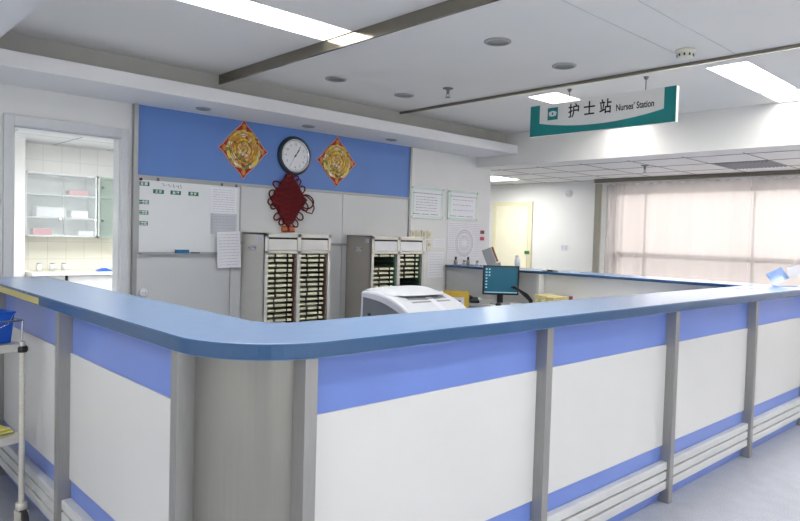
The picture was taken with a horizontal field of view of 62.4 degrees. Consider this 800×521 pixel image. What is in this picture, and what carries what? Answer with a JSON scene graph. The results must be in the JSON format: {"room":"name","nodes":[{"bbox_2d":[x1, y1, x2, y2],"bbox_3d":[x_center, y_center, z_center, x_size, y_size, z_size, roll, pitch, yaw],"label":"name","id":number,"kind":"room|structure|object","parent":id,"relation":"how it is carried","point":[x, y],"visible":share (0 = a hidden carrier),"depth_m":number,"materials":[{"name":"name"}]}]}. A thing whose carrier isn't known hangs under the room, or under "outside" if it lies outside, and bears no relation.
{"room":"hospital interior","nodes":[
{"label":"hospital interior","id":0,"kind":"room"},
{"bbox_2d":[14,137,25,276],"bbox_3d":[-4.390,-0.128,7.075,0.580,2.380,0.380,0,3,-43],"label":"pier","id":1,"kind":"object","parent":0,"point":[20,143],"visible":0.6,"depth_m":7.08,"materials":[{"name":"paint"}]},
{"bbox_2d":[15,129,113,151],"bbox_3d":[-3.057,-1.289,6.611,3.400,0.050,3.070,0,3,-43],"label":"ceiling","id":2,"kind":"structure","parent":0,"point":[31,136],"depth_m":7.19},
{"bbox_2d":[25,142,113,268],"bbox_3d":[-4.008,-0.254,7.779,3.600,2.600,0.165,0,3,-43],"label":"wall","id":3,"kind":"structure","parent":0,"point":[76,252],"depth_m":7.77,"materials":[{"name":"beige tile"}]},
{"bbox_2d":[25,171,96,237],"bbox_3d":[-3.883,-0.626,7.519,0.740,0.710,0.360,0,3,-43],"label":"upper cabinet","id":4,"kind":"object","parent":3,"relation":"attached to","point":[42,189],"visible":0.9,"depth_m":7.64,"materials":[{"name":"white laminate"}]},
{"bbox_2d":[30,228,51,234],"bbox_3d":[-4.010,-0.323,7.378,0.190,0.071,0.140,0,3,-43],"label":"carton","id":5,"kind":"object","parent":4,"relation":"in","point":[33,231],"visible":1,"depth_m":7.32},
{"bbox_2d":[32,206,65,216],"bbox_3d":[-3.945,-0.545,7.431,0.300,0.109,0.170,0,3,-43],"label":"carton","id":6,"kind":"object","parent":4,"relation":"in","point":[36,211],"visible":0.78,"depth_m":7.36,"materials":[{"name":"cardboard"}]},
{"bbox_2d":[66,190,87,195],"bbox_3d":[-3.724,-0.773,7.618,0.200,0.054,0.140,0,3,-43],"label":"carton","id":7,"kind":"object","parent":4,"relation":"in","point":[69,192],"visible":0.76,"depth_m":7.56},
{"bbox_2d":[67,211,87,217],"bbox_3d":[-3.727,-0.531,7.637,0.180,0.079,0.170,0,3,-43],"label":"carton","id":8,"kind":"object","parent":4,"relation":"in","point":[70,214],"visible":0.92,"depth_m":7.57,"materials":[{"name":"cardboard"}]},
{"bbox_2d":[75,231,92,235],"bbox_3d":[-3.675,-0.315,7.686,0.160,0.051,0.150,0,3,-43],"label":"carton","id":9,"kind":"object","parent":4,"relation":"in","point":[79,233],"visible":0.94,"depth_m":7.63,"materials":[{"name":"cardboard"}]},
{"bbox_2d":[96,176,112,237],"bbox_3d":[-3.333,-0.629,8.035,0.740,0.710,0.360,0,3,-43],"label":"door","id":10,"kind":"structure","parent":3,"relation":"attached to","point":[104,184],"depth_m":8.02,"materials":[{"name":"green glass"}]},
{"bbox_2d":[0,83,490,293],"bbox_3d":[-2.464,-0.258,5.037,9.700,2.900,0.130,0,3,-43],"label":"wall","id":11,"kind":"structure","parent":0,"point":[432,169],"depth_m":7.35,"materials":[{"name":"paint"}]},
{"bbox_2d":[2,113,128,293],"bbox_3d":[-2.522,0.080,4.987,0.865,2.225,0.155,0,3,-43],"label":"door frame","id":12,"kind":"structure","parent":11,"relation":"in","point":[121,152],"depth_m":4.98,"materials":[{"name":"metal"}]},
{"bbox_2d":[130,103,138,295],"bbox_3d":[-2.118,-0.021,5.257,0.035,2.430,0.045,0,3,-43],"label":"trim","id":13,"kind":"structure","parent":11,"relation":"attached to","point":[135,118],"depth_m":5.22,"materials":[{"name":"metal"}]},
{"bbox_2d":[136,186,407,318],"bbox_3d":[-1.031,0.259,6.311,2.990,1.855,0.020,0,3,-43],"label":"panelling","id":14,"kind":"object","parent":11,"relation":"attached to","point":[192,281],"visible":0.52,"depth_m":6.04,"materials":[{"name":"laminate"}]},
{"bbox_2d":[138,288,147,296],"bbox_3d":[-2.062,0.259,5.313,0.072,0.072,0.026,0,3,-43],"label":"wall socket","id":15,"kind":"object","parent":14,"relation":"attached to","point":[143,292],"visible":0.98,"depth_m":5.30,"materials":[{"name":"white plastic"}]},
{"bbox_2d":[137,177,241,254],"bbox_3d":[-1.745,-0.356,5.558,0.920,0.610,0.045,0,3,-43],"label":"whiteboard","id":16,"kind":"object","parent":14,"relation":"attached to","point":[175,222],"visible":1,"depth_m":5.48,"materials":[{"name":"ceramic"}]},
{"bbox_2d":[139,210,147,214],"bbox_3d":[-2.054,-0.383,5.279,0.088,0.033,0.005,0,3,-43],"label":"label","id":17,"kind":"object","parent":16,"relation":"attached to","point":[142,212],"visible":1,"depth_m":5.28,"materials":[{"name":"paper"}]},
{"bbox_2d":[139,221,147,225],"bbox_3d":[-2.059,-0.297,5.280,0.088,0.033,0.005,0,3,-43],"label":"label","id":18,"kind":"object","parent":16,"relation":"attached to","point":[140,222],"visible":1,"depth_m":5.29,"materials":[{"name":"paper"}]},
{"bbox_2d":[139,200,148,203],"bbox_3d":[-2.049,-0.467,5.278,0.088,0.033,0.005,0,3,-43],"label":"label","id":19,"kind":"object","parent":16,"relation":"attached to","point":[140,201],"visible":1,"depth_m":5.28,"materials":[{"name":"paper"}]},
{"bbox_2d":[140,181,149,185],"bbox_3d":[-2.043,-0.613,5.275,0.088,0.033,0.005,0,3,-43],"label":"label","id":20,"kind":"object","parent":16,"relation":"attached to","point":[142,183],"visible":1,"depth_m":5.28,"materials":[{"name":"paper"}]},
{"bbox_2d":[153,189,163,193],"bbox_3d":[-1.957,-0.559,5.359,0.088,0.033,0.005,0,3,-43],"label":"label","id":21,"kind":"object","parent":16,"relation":"attached to","point":[156,191],"visible":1,"depth_m":5.36,"materials":[{"name":"paper"}]},
{"bbox_2d":[171,190,180,194],"bbox_3d":[-1.851,-0.559,5.458,0.088,0.033,0.005,0,3,-43],"label":"label","id":22,"kind":"object","parent":16,"relation":"attached to","point":[172,192],"visible":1,"depth_m":5.46,"materials":[{"name":"paper"}]},
{"bbox_2d":[139,253,216,254],"bbox_3d":[-1.752,-0.056,5.560,0.870,0.010,0.030,0,3,-43],"label":"tray","id":23,"kind":"object","parent":16,"relation":"on","point":[139,253],"depth_m":5.51,"materials":[{"name":"metal"}]},
{"bbox_2d":[175,250,188,252],"bbox_3d":[-1.814,-0.075,5.503,0.115,0.030,0.028,0,3,-43],"label":"eraser","id":24,"kind":"object","parent":16,"relation":"on","point":[176,251],"visible":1,"depth_m":5.49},
{"bbox_2d":[188,192,198,195],"bbox_3d":[-1.738,-0.560,5.564,0.088,0.033,0.005,0,3,-43],"label":"label","id":25,"kind":"object","parent":16,"relation":"attached to","point":[189,193],"visible":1,"depth_m":5.56,"materials":[{"name":"paper"}]},
{"bbox_2d":[210,187,236,220],"bbox_3d":[-1.534,-0.488,5.761,0.250,0.290,0.001,0,3,-43],"label":"paper sheet","id":26,"kind":"object","parent":16,"relation":"attached to","point":[223,200],"visible":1,"depth_m":5.76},
{"bbox_2d":[213,189,233,211],"bbox_3d":[-1.534,-0.488,5.761,0.210,0.252,0.001,0,3,-43],"label":"print","id":27,"kind":"object","parent":26,"relation":"attached to","point":[223,199],"depth_m":5.76},
{"bbox_2d":[210,213,236,233],"bbox_3d":[-1.537,-0.319,5.765,0.250,0.180,0.001,0,3,-43],"label":"paper sheet","id":28,"kind":"object","parent":16,"relation":"attached to","point":[219,222],"visible":1,"depth_m":5.76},
{"bbox_2d":[212,215,234,231],"bbox_3d":[-1.537,-0.318,5.765,0.212,0.144,0.001,0,3,-43],"label":"print","id":29,"kind":"object","parent":28,"relation":"attached to","point":[220,223],"depth_m":5.76},
{"bbox_2d":[217,231,240,267],"bbox_3d":[-1.494,-0.095,5.776,0.239,0.325,0.001,0,3,-43],"label":"paper sheet","id":30,"kind":"object","parent":16,"relation":"attached to","point":[228,243],"visible":1,"depth_m":5.77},
{"bbox_2d":[226,234,238,264],"bbox_3d":[-1.494,-0.095,5.776,0.189,0.266,0.001,-4,5,-43],"label":"print","id":31,"kind":"object","parent":30,"relation":"attached to","point":[232,240],"depth_m":5.80},
{"bbox_2d":[240,241,347,245],"bbox_3d":[-0.991,-0.160,6.288,1.440,0.025,0.030,0,3,-43],"label":"wall rail","id":32,"kind":"object","parent":14,"relation":"attached to","point":[241,242],"visible":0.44,"depth_m":6.62,"materials":[{"name":"metal"}]},
{"bbox_2d":[138,175,408,199],"bbox_3d":[-1.000,-0.677,6.271,2.990,0.024,0.035,0,3,-43],"label":"trim ledge","id":33,"kind":"object","parent":11,"relation":"attached to","point":[139,176],"visible":0.95,"depth_m":5.96,"materials":[{"name":"metal"}]},
{"bbox_2d":[138,105,409,196],"bbox_3d":[-0.997,-0.965,6.266,2.990,0.555,0.020,0,3,-43],"label":"wall panel","id":34,"kind":"object","parent":11,"relation":"attached to","point":[171,143],"visible":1,"depth_m":5.93,"materials":[{"name":"paint"}]},
{"bbox_2d":[218,121,267,178],"bbox_3d":[-1.385,-0.985,5.872,0.500,0.529,0.018,0,3,-43],"label":"diamond ornament","id":35,"kind":"object","parent":34,"relation":"attached to","point":[242,148],"visible":1,"depth_m":5.87,"materials":[{"name":"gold metal"}]},
{"bbox_2d":[267,173,314,231],"bbox_3d":[-1.017,-0.557,6.227,0.529,0.574,0.037,0,3,-43],"label":"knot","id":36,"kind":"object","parent":34,"relation":"attached to","point":[288,199],"visible":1,"depth_m":6.19,"materials":[{"name":"red fabric"}]},
{"bbox_2d":[277,136,310,175],"bbox_3d":[-0.990,-0.986,6.230,0.370,0.370,0.038,0,3,-43],"label":"wall clock","id":37,"kind":"object","parent":34,"relation":"attached to","point":[293,153],"visible":1,"depth_m":6.21,"materials":[{"name":"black plastic"}]},
{"bbox_2d":[316,136,355,186],"bbox_3d":[-0.625,-0.984,6.586,0.502,0.508,0.018,0,3,-43],"label":"diamond ornament","id":38,"kind":"object","parent":34,"relation":"attached to","point":[336,161],"visible":1,"depth_m":6.58,"materials":[{"name":"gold metal"}]},
{"bbox_2d":[407,147,412,236],"bbox_3d":[0.084,-0.035,7.326,0.028,2.430,0.040,0,3,-43],"label":"trim","id":39,"kind":"structure","parent":11,"relation":"attached to","point":[411,148],"depth_m":7.28,"materials":[{"name":"metal"}]},
{"bbox_2d":[410,230,415,236],"bbox_3d":[0.145,-0.296,7.385,0.076,0.090,0.014,0,3,-43],"label":"light switch","id":40,"kind":"object","parent":11,"relation":"attached to","point":[412,232],"visible":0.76,"depth_m":7.37,"materials":[{"name":"beige plastic"}]},
{"bbox_2d":[416,230,420,236],"bbox_3d":[0.207,-0.296,7.443,0.076,0.090,0.014,0,3,-43],"label":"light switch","id":41,"kind":"object","parent":11,"relation":"attached to","point":[418,232],"visible":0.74,"depth_m":7.43,"materials":[{"name":"beige plastic"}]},
{"bbox_2d":[421,230,425,237],"bbox_3d":[0.269,-0.296,7.501,0.076,0.090,0.014,0,3,-43],"label":"light switch","id":42,"kind":"object","parent":11,"relation":"attached to","point":[423,232],"visible":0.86,"depth_m":7.49,"materials":[{"name":"beige plastic"}]},
{"bbox_2d":[411,186,443,218],"bbox_3d":[0.308,-0.653,7.508,0.530,0.355,0.024,0,3,-43],"label":"notice board","id":43,"kind":"object","parent":11,"relation":"attached to","point":[426,202],"visible":1,"depth_m":7.50,"materials":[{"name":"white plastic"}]},
{"bbox_2d":[426,240,430,249],"bbox_3d":[0.331,-0.177,7.568,0.070,0.120,0.012,0,3,-43],"label":"wall socket","id":44,"kind":"object","parent":11,"relation":"attached to","point":[428,246],"visible":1,"depth_m":7.56,"materials":[{"name":"beige plastic"}]},
{"bbox_2d":[427,231,431,238],"bbox_3d":[0.335,-0.297,7.563,0.076,0.090,0.014,0,3,-43],"label":"light switch","id":45,"kind":"object","parent":11,"relation":"attached to","point":[429,233],"visible":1,"depth_m":7.56,"materials":[{"name":"beige plastic"}]},
{"bbox_2d":[428,252,443,277],"bbox_3d":[0.416,0.047,7.668,0.260,0.300,0.001,0,3,-43],"label":"paper sheet","id":46,"kind":"object","parent":11,"relation":"attached to","point":[435,259],"visible":1,"depth_m":7.67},
{"bbox_2d":[433,239,444,246],"bbox_3d":[0.460,-0.203,7.693,0.200,0.100,0.001,0,3,-43],"label":"paper sheet","id":47,"kind":"object","parent":11,"relation":"attached to","point":[437,242],"visible":1,"depth_m":7.69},
{"bbox_2d":[447,189,477,220],"bbox_3d":[0.755,-0.656,7.927,0.535,0.355,0.024,0,3,-43],"label":"notice board","id":48,"kind":"object","parent":11,"relation":"attached to","point":[462,205],"visible":1,"depth_m":7.91,"materials":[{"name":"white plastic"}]},
{"bbox_2d":[447,222,479,257],"bbox_3d":[0.773,-0.240,7.980,0.590,0.430,0.006,0,3,-43],"label":"chart","id":49,"kind":"object","parent":11,"relation":"attached to","point":[463,239],"visible":1,"depth_m":7.97,"materials":[{"name":"paper"}]},
{"bbox_2d":[0,32,506,142],"bbox_3d":[-2.279,-1.458,4.736,9.270,0.270,0.450,0,3,-43],"label":"ceiling trim","id":50,"kind":"structure","parent":0,"point":[9,40],"depth_m":5.20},
{"bbox_2d":[0,0,517,157],"bbox_3d":[0.416,-1.089,1.866,9.270,0.100,8.350,0,3,-43],"label":"ceiling","id":51,"kind":"structure","parent":0,"point":[17,68],"depth_m":5.11,"materials":[{"name":"paint"}]},
{"bbox_2d":[196,107,210,110],"bbox_3d":[-1.581,-1.218,5.316,0.120,0.012,0.120,0,3,-43],"label":"recessed light","id":52,"kind":"object","parent":51,"relation":"in","point":[197,108],"visible":1,"depth_m":5.30,"materials":[{"name":"metal"}]},
{"bbox_2d":[302,125,314,127],"bbox_3d":[-0.837,-1.224,6.043,0.120,0.012,0.120,0,3,-43],"label":"recessed light","id":53,"kind":"object","parent":51,"relation":"in","point":[304,126],"visible":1,"depth_m":6.01,"materials":[{"name":"metal"}]},
{"bbox_2d":[0,425,799,520],"bbox_3d":[-0.125,1.346,4.088,11.800,0.100,12.400,0,3,-43],"label":"floor","id":54,"kind":"structure","parent":0,"point":[763,486],"depth_m":3.84,"materials":[{"name":"tile"}]},
{"bbox_2d":[0,318,28,520],"bbox_3d":[-2.235,0.768,3.141,0.820,1.005,0.552,3,3,35],"label":"trolley","id":55,"kind":"object","parent":54,"relation":"on","point":[21,513],"visible":1,"depth_m":3.13,"materials":[{"name":"silver metal"}]},
{"bbox_2d":[0,425,13,434],"bbox_3d":[-1.925,0.812,3.146,0.100,0.026,0.120,3,2,30],"label":"folded cloth","id":56,"kind":"object","parent":55,"relation":"on","point":[3,429],"visible":1,"depth_m":3.15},
{"bbox_2d":[0,308,15,343],"bbox_3d":[-1.944,0.314,3.124,0.210,0.151,0.178,3,3,35],"label":"plastic bin","id":57,"kind":"object","parent":55,"relation":"on","point":[5,315],"visible":1,"depth_m":3.13,"materials":[{"name":"blue plastic"}]},
{"bbox_2d":[0,431,18,446],"bbox_3d":[-2.236,0.833,3.145,0.728,0.034,0.512,3,3,35],"label":"shelf","id":58,"kind":"object","parent":55,"relation":"attached to","point":[10,438],"depth_m":3.11,"materials":[{"name":"silver metal"}]},
{"bbox_2d":[0,341,19,353],"bbox_3d":[-2.224,0.399,3.129,0.728,0.034,0.512,3,3,35],"label":"shelf","id":59,"kind":"object","parent":55,"relation":"attached to","point":[13,346],"depth_m":3.09,"materials":[{"name":"silver metal"}]},
{"bbox_2d":[25,275,64,279],"bbox_3d":[-3.969,0.608,7.322,0.345,0.915,0.524,0,3,-43],"label":"base cabinet","id":60,"kind":"object","parent":54,"relation":"on","point":[57,277],"visible":0.11,"depth_m":7.20,"materials":[{"name":"white laminate"}]},
{"bbox_2d":[68,275,111,289],"bbox_3d":[-3.590,0.605,7.678,0.635,0.915,0.524,0,3,-43],"label":"base cabinet","id":61,"kind":"object","parent":54,"relation":"on","point":[100,281],"visible":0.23,"depth_m":7.46,"materials":[{"name":"white laminate"}]},
{"bbox_2d":[25,268,111,275],"bbox_3d":[-3.373,0.129,7.864,1.960,0.035,0.615,0,3,-43],"label":"countertop","id":62,"kind":"structure","parent":61,"relation":"on","point":[32,272],"depth_m":7.31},
{"bbox_2d":[35,263,41,270],"bbox_3d":[-4.019,0.070,7.353,0.064,0.084,0.064,0,3,-43],"label":"glass jar","id":63,"kind":"object","parent":62,"relation":"on","point":[38,265],"visible":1,"depth_m":7.33,"materials":[{"name":"white glass"}]},
{"bbox_2d":[49,263,55,270],"bbox_3d":[-3.917,0.069,7.449,0.064,0.084,0.064,0,3,-43],"label":"glass jar","id":64,"kind":"object","parent":62,"relation":"on","point":[52,266],"visible":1,"depth_m":7.43,"materials":[{"name":"white glass"}]},
{"bbox_2d":[61,263,66,269],"bbox_3d":[-3.829,0.069,7.531,0.064,0.084,0.064,0,3,-43],"label":"glass jar","id":65,"kind":"object","parent":62,"relation":"on","point":[63,265],"visible":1,"depth_m":7.51,"materials":[{"name":"white glass"}]},
{"bbox_2d":[96,268,111,271],"bbox_3d":[-3.377,0.103,7.546,0.100,0.039,0.176,3,3,41],"label":"folded towel","id":66,"kind":"object","parent":62,"relation":"on","point":[100,269],"visible":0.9,"depth_m":7.51,"materials":[{"name":"blue fabric"}]},
{"bbox_2d":[240,232,330,322],"bbox_3d":[-1.043,0.475,6.029,0.765,1.442,0.396,0,3,-43],"label":"rack","id":67,"kind":"object","parent":54,"relation":"on","point":[285,277],"visible":0.45,"depth_m":5.86,"materials":[{"name":"silver metal"}]},
{"bbox_2d":[345,235,424,317],"bbox_3d":[-0.160,0.469,6.857,0.796,1.442,0.396,0,3,-43],"label":"rack","id":68,"kind":"object","parent":54,"relation":"on","point":[371,261],"visible":0.3,"depth_m":6.67,"materials":[{"name":"silver metal"}]},
{"bbox_2d":[0,267,799,520],"bbox_3d":[0.173,0.721,4.925,5.206,1.103,3.680,0,3,-43],"label":"reception counter","id":69,"kind":"object","parent":54,"relation":"on","point":[605,420],"depth_m":2.73,"materials":[{"name":"laminate"}]},
{"bbox_2d":[0,276,799,360],"bbox_3d":[0.426,0.185,4.647,5.242,0.050,3.030,0,3,-43],"label":"countertop","id":70,"kind":"structure","parent":69,"relation":"on","point":[178,328],"depth_m":2.51,"materials":[{"name":"laminate"}]},
{"bbox_2d":[766,264,799,286],"bbox_3d":[3.125,0.117,5.372,0.257,0.183,0.105,2,2,-3],"label":"stand","id":71,"kind":"object","parent":70,"relation":"on","point":[777,276],"visible":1,"depth_m":5.38,"materials":[{"name":"blue plastic"}]},
{"bbox_2d":[445,264,756,286],"bbox_3d":[1.807,0.136,6.683,0.440,0.026,3.288,0,3,-43],"label":"countertop","id":72,"kind":"structure","parent":69,"relation":"on","point":[524,270],"depth_m":6.16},
{"bbox_2d":[482,247,500,265],"bbox_3d":[1.052,-0.047,7.615,0.226,0.227,0.060,2,2,5],"label":"holder","id":73,"kind":"object","parent":72,"relation":"on","point":[488,255],"visible":0.81,"depth_m":7.61,"materials":[{"name":"grey plastic"}]},
{"bbox_2d":[514,256,519,268],"bbox_3d":[1.278,0.017,7.215,0.067,0.142,0.064,0,3,-43],"label":"soap dispenser","id":74,"kind":"object","parent":72,"relation":"on","point":[517,260],"visible":0.88,"depth_m":7.19,"materials":[{"name":"white plastic"}]},
{"bbox_2d":[469,299,520,307],"bbox_3d":[1.241,0.849,6.643,0.512,0.780,2.660,0,3,-43],"label":"desk","id":75,"kind":"object","parent":54,"relation":"on","point":[484,302],"visible":0.02,"depth_m":6.87,"materials":[{"name":"white laminate"}]},
{"bbox_2d":[469,295,478,302],"bbox_3d":[0.767,0.401,6.885,0.105,0.070,0.170,2,2,0],"label":"telephone","id":76,"kind":"object","parent":75,"relation":"on","point":[472,299],"visible":0.79,"depth_m":6.81,"materials":[{"name":"black plastic"}]},
{"bbox_2d":[482,265,519,304],"bbox_3d":[1.033,0.249,6.786,0.340,0.395,0.210,3,2,28],"label":"computer monitor","id":77,"kind":"object","parent":75,"relation":"on","point":[498,280],"visible":0.94,"depth_m":6.76,"materials":[{"name":"black plastic"}]},
{"bbox_2d":[510,286,532,303],"bbox_3d":[1.239,0.357,6.692,0.248,0.199,0.060,2,2,7],"label":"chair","id":78,"kind":"object","parent":75,"relation":"on","point":[523,293],"visible":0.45,"depth_m":6.67,"materials":[{"name":"black plastic"}]},
{"bbox_2d":[534,293,553,302],"bbox_3d":[1.427,0.400,6.548,0.263,0.135,0.056,0,3,-43],"label":"file box","id":79,"kind":"object","parent":75,"relation":"on","point":[536,296],"visible":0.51,"depth_m":6.47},
{"bbox_2d":[540,295,560,301],"bbox_3d":[1.478,0.406,6.493,0.263,0.129,0.074,0,3,-43],"label":"file box","id":80,"kind":"object","parent":75,"relation":"on","point":[543,298],"visible":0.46,"depth_m":6.41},
{"bbox_2d":[547,296,567,301],"bbox_3d":[1.532,0.413,6.435,0.263,0.123,0.064,0,3,-43],"label":"file box","id":81,"kind":"object","parent":75,"relation":"on","point":[554,298],"visible":0.44,"depth_m":6.39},
{"bbox_3d":[0.606,0.956,3.818,3.500,0.740,0.837,0,3,-43],"label":"desk","id":82,"kind":"object","parent":54,"relation":"on","visible":0},
{"bbox_2d":[360,285,465,316],"bbox_3d":[0.107,0.363,3.350,0.432,0.451,0.500,0,3,-43],"label":"printer","id":83,"kind":"object","parent":82,"relation":"on","point":[387,300],"visible":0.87,"depth_m":3.30,"materials":[{"name":"grey plastic"}]},
{"bbox_2d":[443,290,468,307],"bbox_3d":[0.331,0.376,3.998,0.156,0.391,0.148,2,2,0],"label":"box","id":84,"kind":"object","parent":82,"relation":"on","point":[462,297],"visible":0.17,"depth_m":3.96,"materials":[{"name":"cardboard"}]},
{"bbox_2d":[8,0,799,133],"bbox_3d":[1.944,-1.302,2.977,5.520,0.030,7.900,0,3,-43],"label":"ceiling","id":85,"kind":"structure","parent":0,"point":[421,60],"depth_m":4.26,"materials":[{"name":"paint"}]},
{"bbox_2d":[177,0,351,40],"bbox_3d":[-0.826,-1.430,3.684,1.210,0.084,0.290,0,3,-43],"label":"ceiling light","id":86,"kind":"object","parent":85,"relation":"attached to","point":[250,10],"visible":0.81,"depth_m":3.85,"materials":[{"name":"white plastic"}]},
{"bbox_2d":[239,0,330,26],"bbox_3d":[-0.825,-1.467,3.683,1.210,0.010,0.290,0,3,-43],"label":"diffuser","id":87,"kind":"object","parent":86,"relation":"attached to","point":[249,2],"depth_m":3.91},
{"bbox_2d":[325,76,346,81],"bbox_3d":[-0.509,-1.435,5.239,0.170,0.012,0.170,0,3,-43],"label":"recessed light","id":88,"kind":"object","parent":85,"relation":"in","point":[330,78],"visible":1,"depth_m":5.23,"materials":[{"name":"metal"}]},
{"bbox_2d":[219,0,498,84],"bbox_3d":[1.271,-1.245,2.355,0.018,0.074,7.889,0,3,-43],"label":"ceiling beam","id":89,"kind":"structure","parent":85,"relation":"attached to","point":[449,7],"depth_m":3.95,"materials":[{"name":"metal"}]},
{"bbox_2d":[395,93,413,97],"bbox_3d":[0.039,-1.438,5.766,0.170,0.012,0.170,0,3,-43],"label":"recessed light","id":90,"kind":"object","parent":85,"relation":"in","point":[401,95],"visible":1,"depth_m":5.77,"materials":[{"name":"metal"}]},
{"bbox_2d":[443,87,452,97],"bbox_3d":[0.396,-1.383,5.459,0.090,0.078,0.090,0,3,-43],"label":"sprinkler","id":91,"kind":"object","parent":85,"relation":"attached to","point":[447,89],"visible":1,"depth_m":5.45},
{"bbox_2d":[484,37,510,45],"bbox_3d":[0.608,-1.361,4.122,0.170,0.012,0.170,0,3,-43],"label":"recessed light","id":92,"kind":"object","parent":85,"relation":"in","point":[495,41],"visible":1,"depth_m":4.12,"materials":[{"name":"metal"}]},
{"bbox_2d":[527,92,581,103],"bbox_3d":[1.573,-1.445,5.935,1.030,0.084,0.290,0,3,-43],"label":"ceiling light","id":93,"kind":"object","parent":85,"relation":"attached to","point":[554,97],"visible":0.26,"depth_m":5.78,"materials":[{"name":"white plastic"}]},
{"bbox_2d":[552,62,576,69],"bbox_3d":[1.155,-1.365,4.649,0.170,0.012,0.170,0,3,-43],"label":"recessed light","id":94,"kind":"object","parent":85,"relation":"in","point":[565,65],"visible":1,"depth_m":4.64,"materials":[{"name":"metal"}]},
{"bbox_2d":[399,43,799,113],"bbox_3d":[2.697,-1.280,3.692,0.018,0.024,7.889,0,3,-43],"label":"rail","id":95,"kind":"object","parent":85,"relation":"attached to","point":[793,46],"depth_m":4.81,"materials":[{"name":"metal"}]},
{"bbox_2d":[530,76,678,137],"bbox_3d":[1.503,-1.161,5.009,0.043,0.346,1.214,0,3,-43],"label":"hanging sign","id":96,"kind":"object","parent":95,"relation":"hanging from","point":[645,107],"visible":1,"depth_m":4.93,"materials":[{"name":"plastic"}]},
{"bbox_2d":[562,0,735,60],"bbox_3d":[2.377,-1.260,2.603,1.920,0.002,3.266,0,3,-43],"label":"trim","id":97,"kind":"structure","parent":85,"relation":"attached to","point":[562,0],"depth_m":3.74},
{"bbox_2d":[675,48,695,59],"bbox_3d":[1.812,-1.308,4.198,0.120,0.056,0.120,0,3,-43],"label":"smoke detector","id":98,"kind":"object","parent":85,"relation":"attached to","point":[682,53],"visible":1,"depth_m":4.16,"materials":[{"name":"beige plastic"}]},
{"bbox_2d":[706,61,796,92],"bbox_3d":[2.595,-1.376,4.847,1.030,0.084,0.280,0,3,-43],"label":"ceiling light","id":99,"kind":"object","parent":85,"relation":"attached to","point":[747,74],"visible":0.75,"depth_m":4.87,"materials":[{"name":"white plastic"}]},
{"bbox_2d":[760,88,799,101],"bbox_3d":[3.155,-1.379,5.372,0.435,0.084,0.280,0,3,-43],"label":"ceiling light","id":100,"kind":"object","parent":85,"relation":"attached to","point":[792,94],"visible":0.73,"depth_m":5.43,"materials":[{"name":"white plastic"}]},
{"bbox_2d":[477,100,799,169],"bbox_3d":[3.901,-1.186,5.130,0.280,0.490,8.350,0,3,-43],"label":"ceiling beam","id":101,"kind":"structure","parent":0,"point":[771,126],"depth_m":6.31,"materials":[{"name":"paint"}]},
{"bbox_2d":[489,172,799,272],"bbox_3d":[4.130,-0.179,7.984,0.150,2.900,12.400,0,3,-43],"label":"wall","id":102,"kind":"structure","parent":0,"point":[558,219],"depth_m":9.71,"materials":[{"name":"paint"}]},
{"bbox_2d":[492,202,533,267],"bbox_3d":[1.723,0.098,10.383,0.080,2.030,0.760,0,3,-43],"label":"door","id":103,"kind":"structure","parent":102,"relation":"in","point":[512,228],"depth_m":10.36,"materials":[{"name":"beige paint"}]},
{"bbox_2d":[561,244,567,250],"bbox_3d":[2.412,-0.192,9.693,0.016,0.090,0.120,0,3,-43],"label":"light switch","id":104,"kind":"object","parent":102,"relation":"attached to","point":[563,246],"visible":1,"depth_m":9.69,"materials":[{"name":"white plastic"}]},
{"bbox_2d":[565,190,571,196],"bbox_3d":[2.458,-0.979,9.631,0.026,0.110,0.110,0,3,-43],"label":"wall speaker","id":105,"kind":"object","parent":102,"relation":"attached to","point":[568,193],"visible":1,"depth_m":9.62},
{"bbox_2d":[491,149,799,184],"bbox_3d":[3.408,-1.058,7.249,1.900,0.050,12.100,0,3,-43],"label":"ceiling","id":106,"kind":"structure","parent":0,"point":[787,155],"depth_m":7.65,"materials":[{"name":"paint"}]},
{"bbox_2d":[491,176,520,180],"bbox_3d":[1.324,-1.195,9.514,0.600,0.044,0.600,0,3,-43],"label":"ceiling light","id":107,"kind":"object","parent":106,"relation":"attached to","point":[493,178],"visible":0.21,"depth_m":9.69,"materials":[{"name":"white plastic"}]},
{"bbox_2d":[491,150,799,184],"bbox_3d":[3.407,-1.032,7.250,1.900,0.005,12.100,0,3,-43],"label":"grid","id":108,"kind":"object","parent":106,"relation":"attached to","point":[790,150],"visible":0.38,"depth_m":7.66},
{"bbox_2d":[594,169,799,183],"bbox_3d":[5.363,-0.907,6.335,0.070,0.070,7.780,0,3,-43],"label":"rail","id":109,"kind":"object","parent":106,"relation":"attached to","point":[779,172],"visible":1,"depth_m":8.08,"materials":[{"name":"silver metal"}]},
{"bbox_2d":[592,184,602,272],"bbox_3d":[2.709,-0.007,9.126,0.128,2.090,0.052,4,3,43],"label":"curtain","id":110,"kind":"object","parent":109,"relation":"hanging from","point":[598,187],"visible":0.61,"depth_m":9.11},
{"bbox_2d":[604,184,626,274],"bbox_3d":[2.922,0.003,9.020,0.042,2.090,0.305,0,3,-43],"label":"curtain","id":111,"kind":"object","parent":109,"relation":"hanging from","point":[616,203],"visible":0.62,"depth_m":9.01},
{"bbox_2d":[624,179,751,282],"bbox_3d":[3.539,0.047,8.315,0.021,2.090,1.550,0,3,-43],"label":"curtain","id":112,"kind":"object","parent":109,"relation":"hanging from","point":[698,230],"visible":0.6,"depth_m":8.24,"materials":[{"name":"fabric"}]},
{"bbox_2d":[747,177,799,285],"bbox_3d":[4.449,0.108,7.361,0.021,2.090,1.070,0,3,-43],"label":"curtain","id":113,"kind":"object","parent":109,"relation":"hanging from","point":[774,236],"visible":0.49,"depth_m":7.54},
{"bbox_2d":[714,160,786,168],"bbox_3d":[3.702,-1.008,6.980,0.600,0.014,0.540,0,3,-43],"label":"ceiling vent","id":114,"kind":"object","parent":106,"relation":"in","point":[750,164],"visible":1,"depth_m":6.94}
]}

